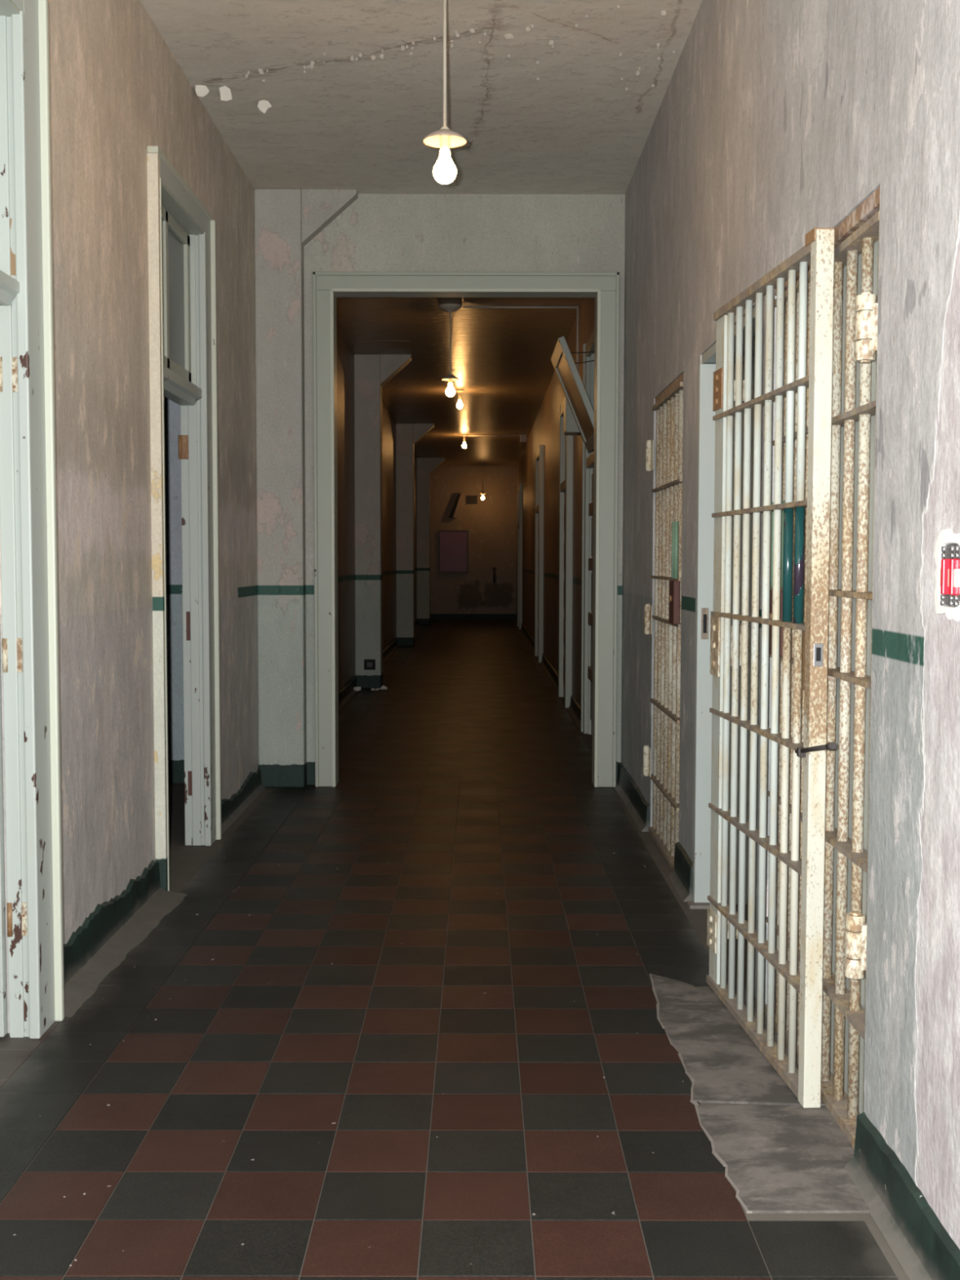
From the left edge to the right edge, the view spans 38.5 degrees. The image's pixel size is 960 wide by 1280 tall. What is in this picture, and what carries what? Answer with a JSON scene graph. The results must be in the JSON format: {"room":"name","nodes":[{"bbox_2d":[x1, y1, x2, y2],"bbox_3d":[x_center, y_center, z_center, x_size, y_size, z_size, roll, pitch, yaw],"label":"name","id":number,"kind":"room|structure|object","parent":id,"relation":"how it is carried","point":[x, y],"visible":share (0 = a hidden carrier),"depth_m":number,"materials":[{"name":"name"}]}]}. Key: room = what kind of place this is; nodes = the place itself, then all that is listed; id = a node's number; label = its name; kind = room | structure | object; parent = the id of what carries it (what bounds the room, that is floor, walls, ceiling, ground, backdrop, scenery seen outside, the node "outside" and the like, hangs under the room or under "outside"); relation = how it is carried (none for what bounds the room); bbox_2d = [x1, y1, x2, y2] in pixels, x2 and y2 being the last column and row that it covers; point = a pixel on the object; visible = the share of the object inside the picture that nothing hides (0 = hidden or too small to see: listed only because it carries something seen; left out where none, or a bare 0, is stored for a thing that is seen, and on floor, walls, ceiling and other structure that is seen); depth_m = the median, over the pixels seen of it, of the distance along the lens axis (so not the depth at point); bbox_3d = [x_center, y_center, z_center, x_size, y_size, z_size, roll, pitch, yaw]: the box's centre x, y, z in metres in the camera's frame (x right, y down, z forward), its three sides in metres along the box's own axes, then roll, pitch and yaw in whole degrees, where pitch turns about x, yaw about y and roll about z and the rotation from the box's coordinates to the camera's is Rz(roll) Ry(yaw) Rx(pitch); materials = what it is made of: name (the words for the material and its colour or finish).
{"room":"prison interior","nodes":[
{"label":"prison interior","id":0,"kind":"room"},
{"bbox_2d":[164,396,184,782],"bbox_3d":[-3.019,-0.819,6.947,3.330,3.600,3.230,0,3,0],"label":"wall","id":1,"kind":"structure","parent":0,"point":[171,409],"depth_m":8.52,"materials":[{"name":"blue paint"}]},
{"bbox_2d":[0,0,416,1033],"bbox_3d":[-1.397,-1.269,14.851,0.085,3.600,35.000,0,3,0],"label":"wall","id":2,"kind":"structure","parent":0,"point":[117,90],"depth_m":5.21,"materials":[{"name":"beige paint"}]},
{"bbox_2d":[62,859,161,986],"bbox_3d":[-1.327,1.012,4.945,0.046,0.178,1.560,0,3,0],"label":"baseboard","id":3,"kind":"structure","parent":2,"relation":"attached to","point":[108,917],"depth_m":4.91,"materials":[{"name":"green paint"}]},
{"bbox_2d":[146,146,221,891],"bbox_3d":[-1.364,-0.503,6.210,0.160,3.060,1.120,0,3,0],"label":"door","id":4,"kind":"structure","parent":2,"relation":"in","point":[182,240],"depth_m":6.55,"materials":[{"name":"beige paint"}]},
{"bbox_2d":[221,768,266,835],"bbox_3d":[-1.329,0.875,7.642,0.046,0.143,1.500,0,3,0],"label":"baseboard","id":5,"kind":"structure","parent":2,"relation":"attached to","point":[232,808],"depth_m":7.68,"materials":[{"name":"green paint"}]},
{"bbox_2d":[337,676,356,711],"bbox_3d":[-1.332,0.634,11.830,0.046,0.146,6.210,0,3,0],"label":"baseboard","id":6,"kind":"structure","parent":2,"relation":"attached to","point":[348,691],"depth_m":13.77,"materials":[{"name":"green paint"}]},
{"bbox_2d":[382,619,418,662],"bbox_3d":[-1.340,0.025,22.487,0.046,0.144,14.460,0,3,0],"label":"baseboard","id":7,"kind":"structure","parent":2,"relation":"attached to","point":[389,650],"depth_m":20.69,"materials":[{"name":"green paint"}]},
{"bbox_2d":[140,0,702,466],"bbox_3d":[-0.657,-3.111,14.746,9.100,0.208,35.400,0,3,0],"label":"ceiling","id":8,"kind":"structure","parent":0,"point":[544,96],"depth_m":6.84,"materials":[{"name":"paint"}]},
{"bbox_2d":[422,0,466,184],"bbox_3d":[-0.125,-2.063,4.890,0.210,0.870,0.210,0,3,0],"label":"pendant lamp","id":9,"kind":"object","parent":8,"relation":"hanging from","point":[444,171],"visible":1,"depth_m":4.89,"materials":[{"name":"glass"}]},
{"bbox_2d":[440,125,449,149],"bbox_3d":[-0.125,-1.790,4.906,0.037,0.078,0.036,0,3,0],"label":"socket","id":10,"kind":"object","parent":9,"relation":"attached to","point":[444,140],"depth_m":4.89,"materials":[{"name":"ceramic"}]},
{"bbox_2d":[438,303,462,396],"bbox_3d":[-0.258,-2.511,11.976,0.210,0.784,0.210,0,3,0],"label":"pendant lamp","id":11,"kind":"object","parent":8,"relation":"hanging from","point":[450,391],"visible":1,"depth_m":11.96,"materials":[{"name":"glass"}]},
{"bbox_2d":[454,389,464,408],"bbox_3d":[-0.264,-3.120,17.851,0.124,0.241,0.124,0,3,0],"label":"ceiling lamp","id":12,"kind":"object","parent":8,"relation":"hanging from","point":[459,405],"visible":1,"depth_m":17.83,"materials":[{"name":"glass"}]},
{"bbox_2d":[457,392,461,399],"bbox_3d":[-0.264,-3.159,17.848,0.037,0.105,0.036,0,3,0],"label":"socket","id":13,"kind":"object","parent":12,"relation":"attached to","point":[459,393],"depth_m":17.84,"materials":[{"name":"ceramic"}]},
{"bbox_2d":[460,434,467,448],"bbox_3d":[-0.276,-3.480,24.140,0.124,0.241,0.124,0,3,0],"label":"ceiling lamp","id":14,"kind":"object","parent":8,"relation":"hanging from","point":[464,445],"visible":1,"depth_m":24.12,"materials":[{"name":"glass"}]},
{"bbox_2d":[478,463,487,500],"bbox_3d":[0.065,-3.608,31.445,0.210,0.820,0.210,0,3,0],"label":"pendant lamp","id":15,"kind":"object","parent":8,"relation":"hanging from","point":[482,497],"visible":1,"depth_m":31.43,"materials":[{"name":"glass"}]},
{"bbox_2d":[466,434,526,442],"bbox_3d":[0.296,-3.536,24.137,1.040,0.130,0.100,0,3,0],"label":"conduit","id":16,"kind":"object","parent":8,"relation":"attached to","point":[522,437],"visible":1,"depth_m":24.11,"materials":[{"name":"metal"}]},
{"bbox_2d":[462,306,578,372],"bbox_3d":[0.355,-2.578,11.973,1.008,0.648,0.020,0,3,0],"label":"conduit","id":17,"kind":"object","parent":8,"relation":"attached to","point":[464,307],"visible":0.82,"depth_m":11.95,"materials":[{"name":"metal"}]},
{"bbox_2d":[0,619,909,1279],"bbox_3d":[-0.663,0.574,14.957,9.100,0.150,35.400,0,3,0],"label":"floor","id":18,"kind":"structure","parent":0,"point":[282,1109],"depth_m":3.82,"materials":[{"name":"tile"}]},
{"bbox_2d":[253,188,358,787],"bbox_3d":[-1.045,-0.896,8.357,0.610,3.600,0.131,0,3,0],"label":"pillar","id":19,"kind":"structure","parent":18,"relation":"on","point":[286,220],"depth_m":8.29,"materials":[{"name":"paint"}]},
{"bbox_2d":[353,686,360,691],"bbox_3d":[-1.307,0.522,14.603,0.100,0.050,0.108,-3,4,-40],"label":"paper scrap","id":20,"kind":"object","parent":18,"relation":"on","point":[357,688],"visible":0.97,"depth_m":14.59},
{"bbox_2d":[63,801,683,1266],"bbox_3d":[-0.223,1.079,5.335,1.991,0.002,5.274,0,3,0],"label":"debris","id":21,"kind":"object","parent":18,"relation":"on","point":[533,1214],"visible":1,"depth_m":3.95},
{"bbox_2d":[354,354,412,688],"bbox_3d":[-1.050,-1.277,15.001,0.610,3.600,0.300,0,3,0],"label":"pillar","id":22,"kind":"structure","parent":18,"relation":"on","point":[372,372],"depth_m":14.85,"materials":[{"name":"paint"}]},
{"bbox_2d":[364,659,375,670],"bbox_3d":[-1.197,0.267,14.933,0.124,0.115,0.012,0,3,0],"label":"outlet plate","id":23,"kind":"object","parent":22,"relation":"attached to","point":[369,664],"visible":1,"depth_m":14.93,"materials":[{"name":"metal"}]},
{"bbox_2d":[379,685,386,689],"bbox_3d":[-1.041,0.511,14.806,0.087,0.050,0.076,0,3,0],"label":"paper scrap","id":24,"kind":"object","parent":18,"relation":"on","point":[383,687],"visible":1,"depth_m":14.78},
{"bbox_2d":[395,423,434,646],"bbox_3d":[-1.055,-1.703,22.439,0.610,3.600,0.300,0,3,0],"label":"pillar","id":25,"kind":"structure","parent":18,"relation":"on","point":[407,435],"depth_m":22.29,"materials":[{"name":"paint"}]},
{"bbox_2d":[416,457,444,625],"bbox_3d":[-1.061,-2.123,29.777,0.610,3.600,0.300,0,3,0],"label":"pillar","id":26,"kind":"structure","parent":18,"relation":"on","point":[424,466],"depth_m":29.62,"materials":[{"name":"paint"}]},
{"bbox_2d":[303,194,625,784],"bbox_3d":[-0.238,-0.902,8.472,2.225,3.600,0.100,0,3,0],"label":"wall partition","id":27,"kind":"structure","parent":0,"point":[376,233],"depth_m":8.34,"materials":[{"name":"paint"}]},
{"bbox_2d":[312,271,619,786],"bbox_3d":[-0.086,-0.660,8.447,1.846,3.120,0.191,0,3,0],"label":"trim","id":28,"kind":"structure","parent":27,"relation":"attached to","point":[604,286],"depth_m":8.35,"materials":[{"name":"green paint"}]},
{"bbox_2d":[430,466,516,620],"bbox_3d":[-0.255,-2.273,32.423,2.825,3.600,0.200,0,3,0],"label":"wall","id":29,"kind":"structure","parent":0,"point":[491,524],"depth_m":32.31,"materials":[{"name":"paint"}]},
{"bbox_2d":[438,530,468,573],"bbox_3d":[-0.623,-2.077,32.303,0.690,0.990,0.060,0,3,0],"label":"notice board","id":30,"kind":"object","parent":29,"relation":"attached to","point":[453,545],"visible":1,"depth_m":32.29,"materials":[{"name":"metal"}]},
{"bbox_2d":[448,493,464,517],"bbox_3d":[-0.551,-3.137,32.185,0.360,0.550,0.165,0,3,0],"label":"tilted panel","id":31,"kind":"object","parent":29,"relation":"attached to","point":[455,510],"visible":1,"depth_m":32.11,"materials":[{"name":"brown wood"}]},
{"bbox_2d":[466,495,477,504],"bbox_3d":[-0.191,-3.284,32.242,0.260,0.200,0.045,0,3,0],"label":"air vent","id":32,"kind":"object","parent":29,"relation":"in","point":[470,500],"visible":1,"depth_m":32.23,"materials":[{"name":"metal"}]},
{"bbox_2d":[492,567,496,582],"bbox_3d":[0.336,-1.528,32.306,0.100,0.348,0.120,0,3,0],"label":"pipe","id":33,"kind":"object","parent":29,"relation":"attached to","point":[493,568],"visible":1,"depth_m":32.25,"materials":[{"name":"metal"}]},
{"bbox_2d":[515,0,959,1248],"bbox_3d":[0.995,-1.265,14.853,0.250,3.600,35.000,0,3,0],"label":"wall","id":34,"kind":"structure","parent":0,"point":[775,121],"depth_m":3.09,"materials":[{"name":"grey paint"}]},
{"bbox_2d":[516,483,522,629],"bbox_3d":[0.827,-1.732,28.598,0.065,2.960,1.400,0,3,0],"label":"door","id":35,"kind":"structure","parent":34,"relation":"in","point":[519,612],"depth_m":27.94,"materials":[{"name":"green paint"}]},
{"bbox_2d":[520,622,534,653],"bbox_3d":[0.838,-0.060,24.087,0.046,0.138,7.700,0,3,0],"label":"baseboard","id":36,"kind":"structure","parent":34,"relation":"attached to","point":[531,641],"depth_m":23.83,"materials":[{"name":"green paint"}]},
{"bbox_2d":[534,444,544,662],"bbox_3d":[0.834,-1.206,19.413,0.065,2.960,1.400,0,3,0],"label":"door","id":37,"kind":"structure","parent":34,"relation":"in","point":[540,454],"depth_m":18.78,"materials":[{"name":"green paint"}]},
{"bbox_2d":[540,653,558,693],"bbox_3d":[0.843,0.375,16.474,0.046,0.138,4.550,0,3,0],"label":"baseboard","id":38,"kind":"structure","parent":34,"relation":"attached to","point":[547,666],"depth_m":16.45,"materials":[{"name":"green paint"}]},
{"bbox_2d":[558,400,573,708],"bbox_3d":[0.838,-0.867,13.493,0.065,2.960,1.180,0,3,0],"label":"door","id":39,"kind":"structure","parent":34,"relation":"in","point":[566,442],"depth_m":12.99,"materials":[{"name":"green paint"}]},
{"bbox_2d":[563,395,579,435],"bbox_3d":[0.807,-1.972,12.058,0.133,0.330,0.300,0,3,0],"label":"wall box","id":40,"kind":"object","parent":34,"relation":"attached to","point":[570,426],"visible":0.65,"depth_m":11.91,"materials":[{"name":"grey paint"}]},
{"bbox_2d":[551,336,594,453],"bbox_3d":[0.732,-1.824,10.363,0.347,0.755,1.020,0,3,0],"label":"window","id":41,"kind":"structure","parent":34,"relation":"in","point":[562,359],"depth_m":10.25,"materials":[{"name":"green paint"}]},
{"bbox_2d":[567,695,581,729],"bbox_3d":[0.846,0.626,12.116,0.046,0.135,1.680,0,3,0],"label":"baseboard","id":42,"kind":"structure","parent":34,"relation":"attached to","point":[575,709],"depth_m":12.18,"materials":[{"name":"green paint"}]},
{"bbox_2d":[580,327,595,734],"bbox_3d":[0.973,-0.767,10.344,0.300,3.120,1.540,0,3,0],"label":"door","id":43,"kind":"structure","parent":34,"relation":"in","point":[588,460],"depth_m":10.97,"materials":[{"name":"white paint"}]},
{"bbox_2d":[614,762,650,831],"bbox_3d":[0.850,0.867,7.785,0.046,0.150,1.465,0,3,0],"label":"baseboard","id":44,"kind":"structure","parent":34,"relation":"attached to","point":[629,793],"depth_m":7.62,"materials":[{"name":"green paint"}]},
{"bbox_2d":[643,382,683,871],"bbox_3d":[0.877,-0.068,6.492,0.095,2.165,0.966,0,3,0],"label":"gate","id":45,"kind":"object","parent":34,"relation":"attached to","point":[664,830],"visible":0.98,"depth_m":6.51,"materials":[{"name":"metal"}]},
{"bbox_2d":[654,373,683,404],"bbox_3d":[0.916,-1.169,6.429,0.071,0.037,0.998,0,3,0],"label":"trim","id":46,"kind":"structure","parent":34,"relation":"attached to","point":[680,379],"depth_m":6.38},
{"bbox_2d":[668,841,693,902],"bbox_3d":[0.851,0.975,5.823,0.046,0.158,0.445,0,3,0],"label":"baseboard","id":47,"kind":"structure","parent":34,"relation":"attached to","point":[681,877],"depth_m":5.79,"materials":[{"name":"green paint"}]},
{"bbox_2d":[692,306,755,904],"bbox_3d":[0.996,-0.001,4.979,0.260,2.204,1.119,0,3,0],"label":"trim","id":48,"kind":"structure","parent":34,"relation":"attached to","point":[705,424],"depth_m":5.49,"materials":[{"name":"white metal"}]},
{"bbox_2d":[706,227,836,1107],"bbox_3d":[0.812,0.064,3.838,0.123,2.196,1.258,0,3,-1],"label":"gate","id":49,"kind":"object","parent":34,"relation":"attached to","point":[729,643],"visible":1,"depth_m":3.78,"materials":[{"name":"white metal"}]},
{"bbox_2d":[764,210,879,1149],"bbox_3d":[0.888,0.096,3.631,0.102,2.165,1.054,0,3,0],"label":"gate","id":50,"kind":"object","parent":34,"relation":"attached to","point":[855,276],"visible":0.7,"depth_m":3.41,"materials":[{"name":"metal"}]},
{"bbox_2d":[774,186,879,296],"bbox_3d":[0.918,-1.016,3.571,0.071,0.037,1.093,0,3,0],"label":"trim","id":51,"kind":"structure","parent":34,"relation":"attached to","point":[870,206],"depth_m":3.24,"materials":[{"name":"beige metal"}]},
{"bbox_2d":[844,1111,959,1279],"bbox_3d":[0.855,1.299,0.310,0.046,0.142,5.670,0,3,0],"label":"baseboard","id":52,"kind":"structure","parent":34,"relation":"attached to","point":[916,1236],"depth_m":2.80,"materials":[{"name":"green paint"}]},
{"bbox_2d":[933,528,959,621],"bbox_3d":[0.871,-0.121,2.552,0.017,0.172,0.190,0,3,0],"label":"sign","id":53,"kind":"object","parent":34,"relation":"attached to","point":[947,550],"visible":1,"depth_m":2.56,"materials":[{"name":"white paint"}]},
{"bbox_3d":[-3.017,-0.604,3.194,3.330,3.600,4.210,0,3,0],"label":"wall","id":54,"kind":"structure","parent":0,"visible":0},
{"bbox_2d":[0,0,64,1039],"bbox_3d":[-1.737,-0.334,3.495,0.970,3.030,1.160,0,3,0],"label":"door","id":55,"kind":"structure","parent":54,"relation":"in","point":[28,491],"depth_m":3.95,"materials":[{"name":"white paint"}]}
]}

